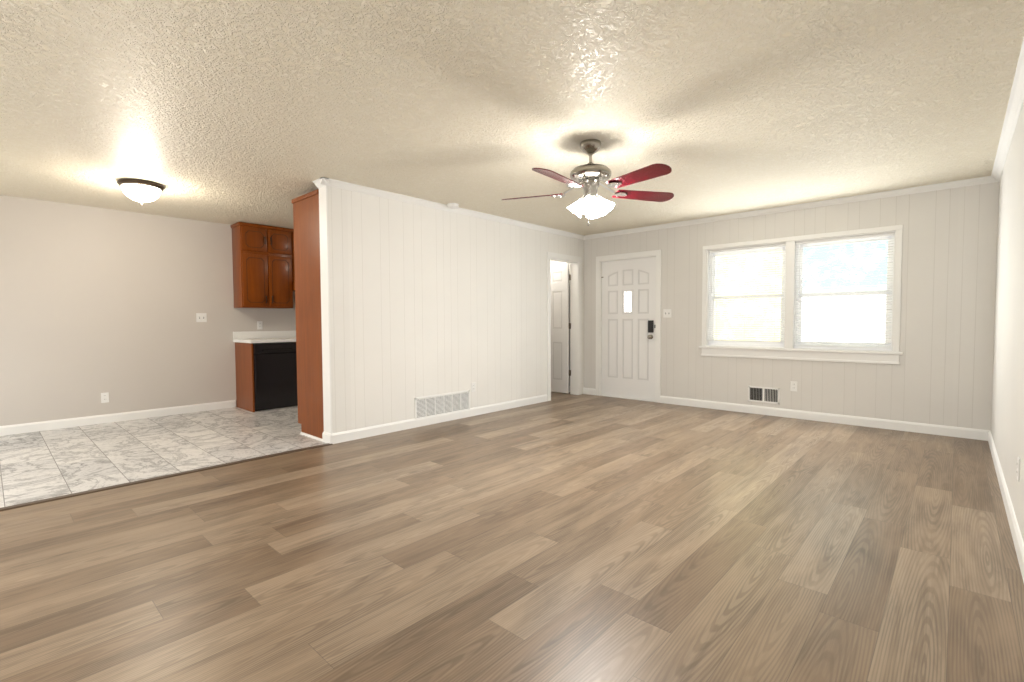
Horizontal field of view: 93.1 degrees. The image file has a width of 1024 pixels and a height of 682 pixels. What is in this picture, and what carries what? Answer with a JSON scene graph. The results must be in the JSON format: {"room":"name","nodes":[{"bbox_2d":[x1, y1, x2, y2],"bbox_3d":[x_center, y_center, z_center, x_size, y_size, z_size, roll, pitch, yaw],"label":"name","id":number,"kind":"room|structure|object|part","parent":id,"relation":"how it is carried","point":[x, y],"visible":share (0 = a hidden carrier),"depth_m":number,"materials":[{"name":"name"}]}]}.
{"room":"empty living room","nodes":[
{"label":"empty living room","id":0,"kind":"room"},
{"bbox_2d":[0,195,295,425],"bbox_3d":[-4.089,-0.315,6.223,0.150,2.440,7.150,2,3,43],"label":"wall","id":1,"kind":"structure","parent":0,"point":[95,302],"depth_m":5.57,"materials":[{"name":"beige paint"}]},
{"bbox_2d":[101,392,108,402],"bbox_3d":[-4.644,0.647,5.533,0.008,0.115,0.070,2,3,43],"label":"electrical outlet","id":2,"kind":"object","parent":1,"relation":"attached to","point":[104,397],"visible":1,"depth_m":5.53,"materials":[{"name":"white plastic"}]},
{"bbox_2d":[0,400,235,435],"bbox_3d":[-5.022,0.906,5.126,0.014,0.098,3.832,2,3,43],"label":"baseboard","id":3,"kind":"structure","parent":1,"relation":"attached to","point":[124,416],"depth_m":5.56,"materials":[{"name":"white wood"}]},
{"bbox_2d":[196,313,206,321],"bbox_3d":[-3.980,-0.300,6.219,0.016,0.115,0.116,2,3,43],"label":"light switch","id":4,"kind":"object","parent":1,"relation":"attached to","point":[201,317],"visible":1,"depth_m":6.22,"materials":[{"name":"white plastic"}]},
{"bbox_2d":[257,321,262,328],"bbox_3d":[-3.505,-0.219,6.744,0.008,0.115,0.070,2,3,43],"label":"outlet","id":5,"kind":"object","parent":1,"relation":"attached to","point":[259,324],"visible":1,"depth_m":6.74,"materials":[{"name":"white plastic"}]},
{"bbox_2d":[231,222,294,308],"bbox_3d":[-3.386,-0.994,6.603,0.333,1.090,0.656,2,3,43],"label":"upper cabinet","id":6,"kind":"object","parent":1,"relation":"attached to","point":[263,266],"depth_m":6.45,"materials":[{"name":"brown wood"}]},
{"bbox_2d":[233,331,295,338],"bbox_3d":[-2.990,-0.111,7.298,0.020,0.100,2.196,2,3,43],"label":"backsplash","id":7,"kind":"structure","parent":1,"relation":"attached to","point":[244,334],"depth_m":6.74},
{"bbox_2d":[0,406,325,507],"bbox_3d":[-3.025,0.988,5.304,3.020,0.100,7.150,2,3,43],"label":"floor","id":8,"kind":"structure","parent":0,"point":[39,465],"depth_m":4.41,"materials":[{"name":"tile"}]},
{"bbox_2d":[235,343,297,411],"bbox_3d":[-3.284,0.455,6.550,0.624,0.868,0.620,2,3,43],"label":"base cabinet","id":9,"kind":"object","parent":8,"relation":"on","point":[266,368],"depth_m":6.31,"materials":[{"name":"brown wood"}]},
{"bbox_2d":[233,339,295,342],"bbox_3d":[-2.764,-0.034,7.094,0.633,0.040,2.196,2,3,43],"label":"countertop","id":10,"kind":"structure","parent":9,"relation":"on","point":[234,340],"depth_m":6.30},
{"bbox_2d":[291,189,323,438],"bbox_3d":[-1.791,-0.248,5.031,0.599,2.379,0.702,2,3,43],"label":"pantry cabinet","id":11,"kind":"object","parent":8,"relation":"on","point":[308,308],"visible":0.27,"depth_m":4.75,"materials":[{"name":"brown wood"}]},
{"bbox_2d":[300,432,321,440],"bbox_3d":[-1.977,0.943,4.785,0.484,0.020,0.014,2,3,43],"label":"trim","id":12,"kind":"structure","parent":11,"relation":"attached to","point":[311,436],"depth_m":4.78,"materials":[{"name":"white wood"}]},
{"bbox_2d":[327,186,583,432],"bbox_3d":[-0.338,-0.327,6.057,0.140,2.440,4.140,2,3,43],"label":"wall","id":13,"kind":"structure","parent":0,"point":[426,301],"depth_m":5.32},
{"bbox_2d":[319,185,331,433],"bbox_3d":[-1.742,-0.259,4.529,0.148,2.440,0.012,2,3,43],"label":"trim","id":14,"kind":"structure","parent":13,"relation":"attached to","point":[325,303],"depth_m":4.52,"materials":[{"name":"white wood"}]},
{"bbox_2d":[324,394,547,443],"bbox_3d":[-0.604,0.860,5.709,0.034,0.098,3.241,2,3,43],"label":"baseboard","id":15,"kind":"structure","parent":13,"relation":"attached to","point":[349,435],"depth_m":5.28,"materials":[{"name":"white wood"}]},
{"bbox_2d":[415,390,469,419],"bbox_3d":[-0.774,0.723,5.506,0.010,0.250,0.800,2,3,43],"label":"air vent","id":16,"kind":"object","parent":13,"relation":"in","point":[436,405],"visible":1,"depth_m":5.48,"materials":[{"name":"white metal"}]},
{"bbox_2d":[317,177,584,239],"bbox_3d":[-0.331,-1.515,5.898,0.079,0.055,4.127,2,3,43],"label":"crown molding","id":17,"kind":"structure","parent":13,"relation":"attached to","point":[323,181],"depth_m":5.28,"materials":[{"name":"white wood"}]},
{"bbox_2d":[471,382,475,391],"bbox_3d":[-0.464,0.558,5.839,0.008,0.115,0.070,2,3,43],"label":"outlet","id":18,"kind":"object","parent":13,"relation":"attached to","point":[473,387],"visible":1,"depth_m":5.84,"materials":[{"name":"white plastic"}]},
{"bbox_2d":[551,263,570,392],"bbox_3d":[0.636,-0.199,7.726,0.698,2.015,0.069,2,3,43],"label":"door leaf","id":19,"kind":"structure","parent":13,"relation":"in","point":[560,328],"depth_m":7.60,"materials":[{"name":"white wood"}]},
{"bbox_3d":[0.898,-0.243,7.521,0.039,1.570,0.014,2,3,43],"label":"hall door hinges","id":20,"kind":"part","parent":19,"relation":"part of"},
{"bbox_2d":[547,252,581,400],"bbox_3d":[0.728,-0.216,7.223,0.169,2.113,0.846,2,3,43],"label":"door frame","id":21,"kind":"structure","parent":13,"relation":"attached to","point":[575,262],"depth_m":7.44,"materials":[{"name":"white wood"}]},
{"bbox_2d":[0,392,1023,681],"bbox_3d":[-0.379,1.043,3.595,6.170,0.100,8.210,2,3,43],"label":"floor","id":22,"kind":"structure","parent":0,"point":[578,538],"depth_m":2.30,"materials":[{"name":"brown wood"}]},
{"bbox_2d":[0,443,332,511],"bbox_3d":[-2.958,1.021,3.144,0.068,0.008,3.758,2,3,43],"label":"threshold strip","id":23,"kind":"object","parent":22,"relation":"on","point":[134,483],"depth_m":3.50,"materials":[{"name":"brown wood"}]},
{"bbox_2d":[0,0,1023,235],"bbox_3d":[-0.956,-1.513,4.010,7.700,0.100,8.210,2,3,43],"label":"ceiling","id":24,"kind":"structure","parent":0,"point":[260,112],"depth_m":2.86,"materials":[{"name":"white paint"}]},
{"bbox_2d":[117,178,163,203],"bbox_3d":[-3.465,-1.373,4.535,0.352,0.196,0.352,2,3,43],"label":"flush ceiling light","id":25,"kind":"object","parent":24,"relation":"attached to","point":[141,190],"visible":1,"depth_m":4.44,"materials":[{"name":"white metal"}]},
{"bbox_2d":[447,203,458,208],"bbox_3d":[-0.657,-1.500,5.387,0.132,0.040,0.132,2,3,43],"label":"smoke detector","id":26,"kind":"object","parent":24,"relation":"attached to","point":[452,205],"visible":1,"depth_m":5.34,"materials":[{"name":"white plastic"}]},
{"bbox_2d":[501,139,673,225],"bbox_3d":[0.560,-1.146,3.520,1.324,0.610,1.298,2,3,43],"label":"ceiling fan","id":27,"kind":"object","parent":24,"relation":"hanging from","point":[589,177],"visible":1,"depth_m":3.50,"materials":[{"name":"red wood"}]},
{"bbox_2d":[551,182,998,429],"bbox_3d":[2.284,-0.361,6.561,6.020,2.440,0.150,2,3,43],"label":"wall","id":28,"kind":"structure","parent":0,"point":[941,373],"depth_m":5.01,"materials":[{"name":"white paint"}]},
{"bbox_2d":[596,250,660,402],"bbox_3d":[1.713,-0.213,7.083,1.044,2.107,0.164,2,3,43],"label":"door frame","id":29,"kind":"structure","parent":28,"relation":"attached to","point":[634,255],"depth_m":6.96,"materials":[{"name":"white wood"}]},
{"bbox_2d":[601,257,655,400],"bbox_3d":[1.666,-0.177,7.046,0.920,2.010,0.116,2,3,43],"label":"front door","id":30,"kind":"structure","parent":28,"relation":"in","point":[628,313],"depth_m":7.04,"materials":[{"name":"white wood"}]},
{"bbox_3d":[1.652,-0.221,7.030,0.920,1.700,0.076,2,3,43],"label":"front door hardware","id":31,"kind":"part","parent":30,"relation":"part of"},
{"bbox_2d":[663,309,670,317],"bbox_3d":[2.114,-0.377,6.604,0.116,0.115,0.016,2,3,43],"label":"light switch","id":32,"kind":"object","parent":28,"relation":"attached to","point":[666,313],"visible":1,"depth_m":6.61,"materials":[{"name":"white plastic"}]},
{"bbox_2d":[748,386,779,403],"bbox_3d":[3.020,0.645,5.822,0.350,0.190,0.010,2,3,43],"label":"air vent","id":33,"kind":"object","parent":28,"relation":"in","point":[764,394],"visible":1,"depth_m":5.81,"materials":[{"name":"white metal"}]},
{"bbox_2d":[585,176,988,239],"bbox_3d":[2.726,-1.533,5.962,4.446,0.055,0.055,2,3,43],"label":"crown molding","id":34,"kind":"structure","parent":28,"relation":"attached to","point":[981,180],"depth_m":5.40,"materials":[{"name":"white wood"}]},
{"bbox_2d":[790,381,796,390],"bbox_3d":[3.255,0.523,5.600,0.070,0.115,0.008,2,3,43],"label":"outlet","id":35,"kind":"object","parent":28,"relation":"attached to","point":[793,385],"visible":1,"depth_m":5.60,"materials":[{"name":"white plastic"}]},
{"bbox_2d":[699,225,902,364],"bbox_3d":[3.244,-0.492,5.642,2.070,1.415,0.195,2,3,43],"label":"window","id":36,"kind":"structure","parent":28,"relation":"in","point":[788,351],"depth_m":5.57,"materials":[{"name":"white wood"}]},
{"bbox_3d":[2.905,-0.542,6.002,0.898,1.216,0.070,2,3,43],"label":"window sash","id":37,"kind":"part","parent":36,"relation":"part of","materials":[{"name":"white wood"}]},
{"bbox_2d":[708,243,785,341],"bbox_3d":[2.861,-0.571,5.952,0.886,1.151,0.039,2,3,43],"label":"window blind","id":38,"kind":"object","parent":36,"relation":"attached to","point":[745,253],"visible":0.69,"depth_m":5.93,"materials":[{"name":"white plastic"}]},
{"bbox_2d":[794,232,893,348],"bbox_3d":[3.588,-0.527,5.285,0.886,1.191,0.039,2,3,43],"label":"window blind","id":39,"kind":"object","parent":36,"relation":"attached to","point":[841,275],"visible":0.98,"depth_m":5.26,"materials":[{"name":"white plastic"}]},
{"bbox_3d":[3.633,-0.519,5.334,0.898,1.216,0.070,2,3,43],"label":"window sash","id":40,"kind":"part","parent":36,"relation":"part of","materials":[{"name":"white wood"}]},
{"bbox_2d":[660,396,983,439],"bbox_3d":[3.246,0.843,5.620,3.235,0.098,0.014,2,3,43],"label":"baseboard","id":41,"kind":"structure","parent":28,"relation":"attached to","point":[933,429],"depth_m":5.32,"materials":[{"name":"white wood"}]},
{"bbox_2d":[991,101,1023,541],"bbox_3d":[1.831,-0.155,1.510,0.150,2.440,8.210,2,3,43],"label":"wall","id":42,"kind":"structure","parent":0,"point":[1007,417],"depth_m":3.08,"materials":[{"name":"white paint"}]},
{"bbox_2d":[984,430,1023,581],"bbox_3d":[1.777,1.013,1.613,0.014,0.098,7.910,2,3,43],"label":"baseboard","id":43,"kind":"structure","parent":42,"relation":"attached to","point":[1014,527],"depth_m":2.76,"materials":[{"name":"white wood"}]},
{"bbox_2d":[989,38,1023,182],"bbox_3d":[1.750,-1.349,1.531,0.055,0.055,7.910,2,3,43],"label":"crown molding","id":44,"kind":"structure","parent":42,"relation":"attached to","point":[1015,103],"depth_m":3.08,"materials":[{"name":"white wood"}]},
{"bbox_2d":[1016,456,1019,480],"bbox_3d":[2.585,0.652,2.478,0.008,0.115,0.070,2,3,43],"label":"electrical outlet","id":45,"kind":"object","parent":42,"relation":"attached to","point":[1018,468],"visible":1,"depth_m":2.45,"materials":[{"name":"white plastic"}]},
{"label":"outside","id":46,"kind":"structure","parent":0,"visible":0},
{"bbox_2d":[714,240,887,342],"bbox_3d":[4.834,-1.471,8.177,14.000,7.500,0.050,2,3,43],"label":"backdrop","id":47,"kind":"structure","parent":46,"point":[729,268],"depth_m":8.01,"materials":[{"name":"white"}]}
]}

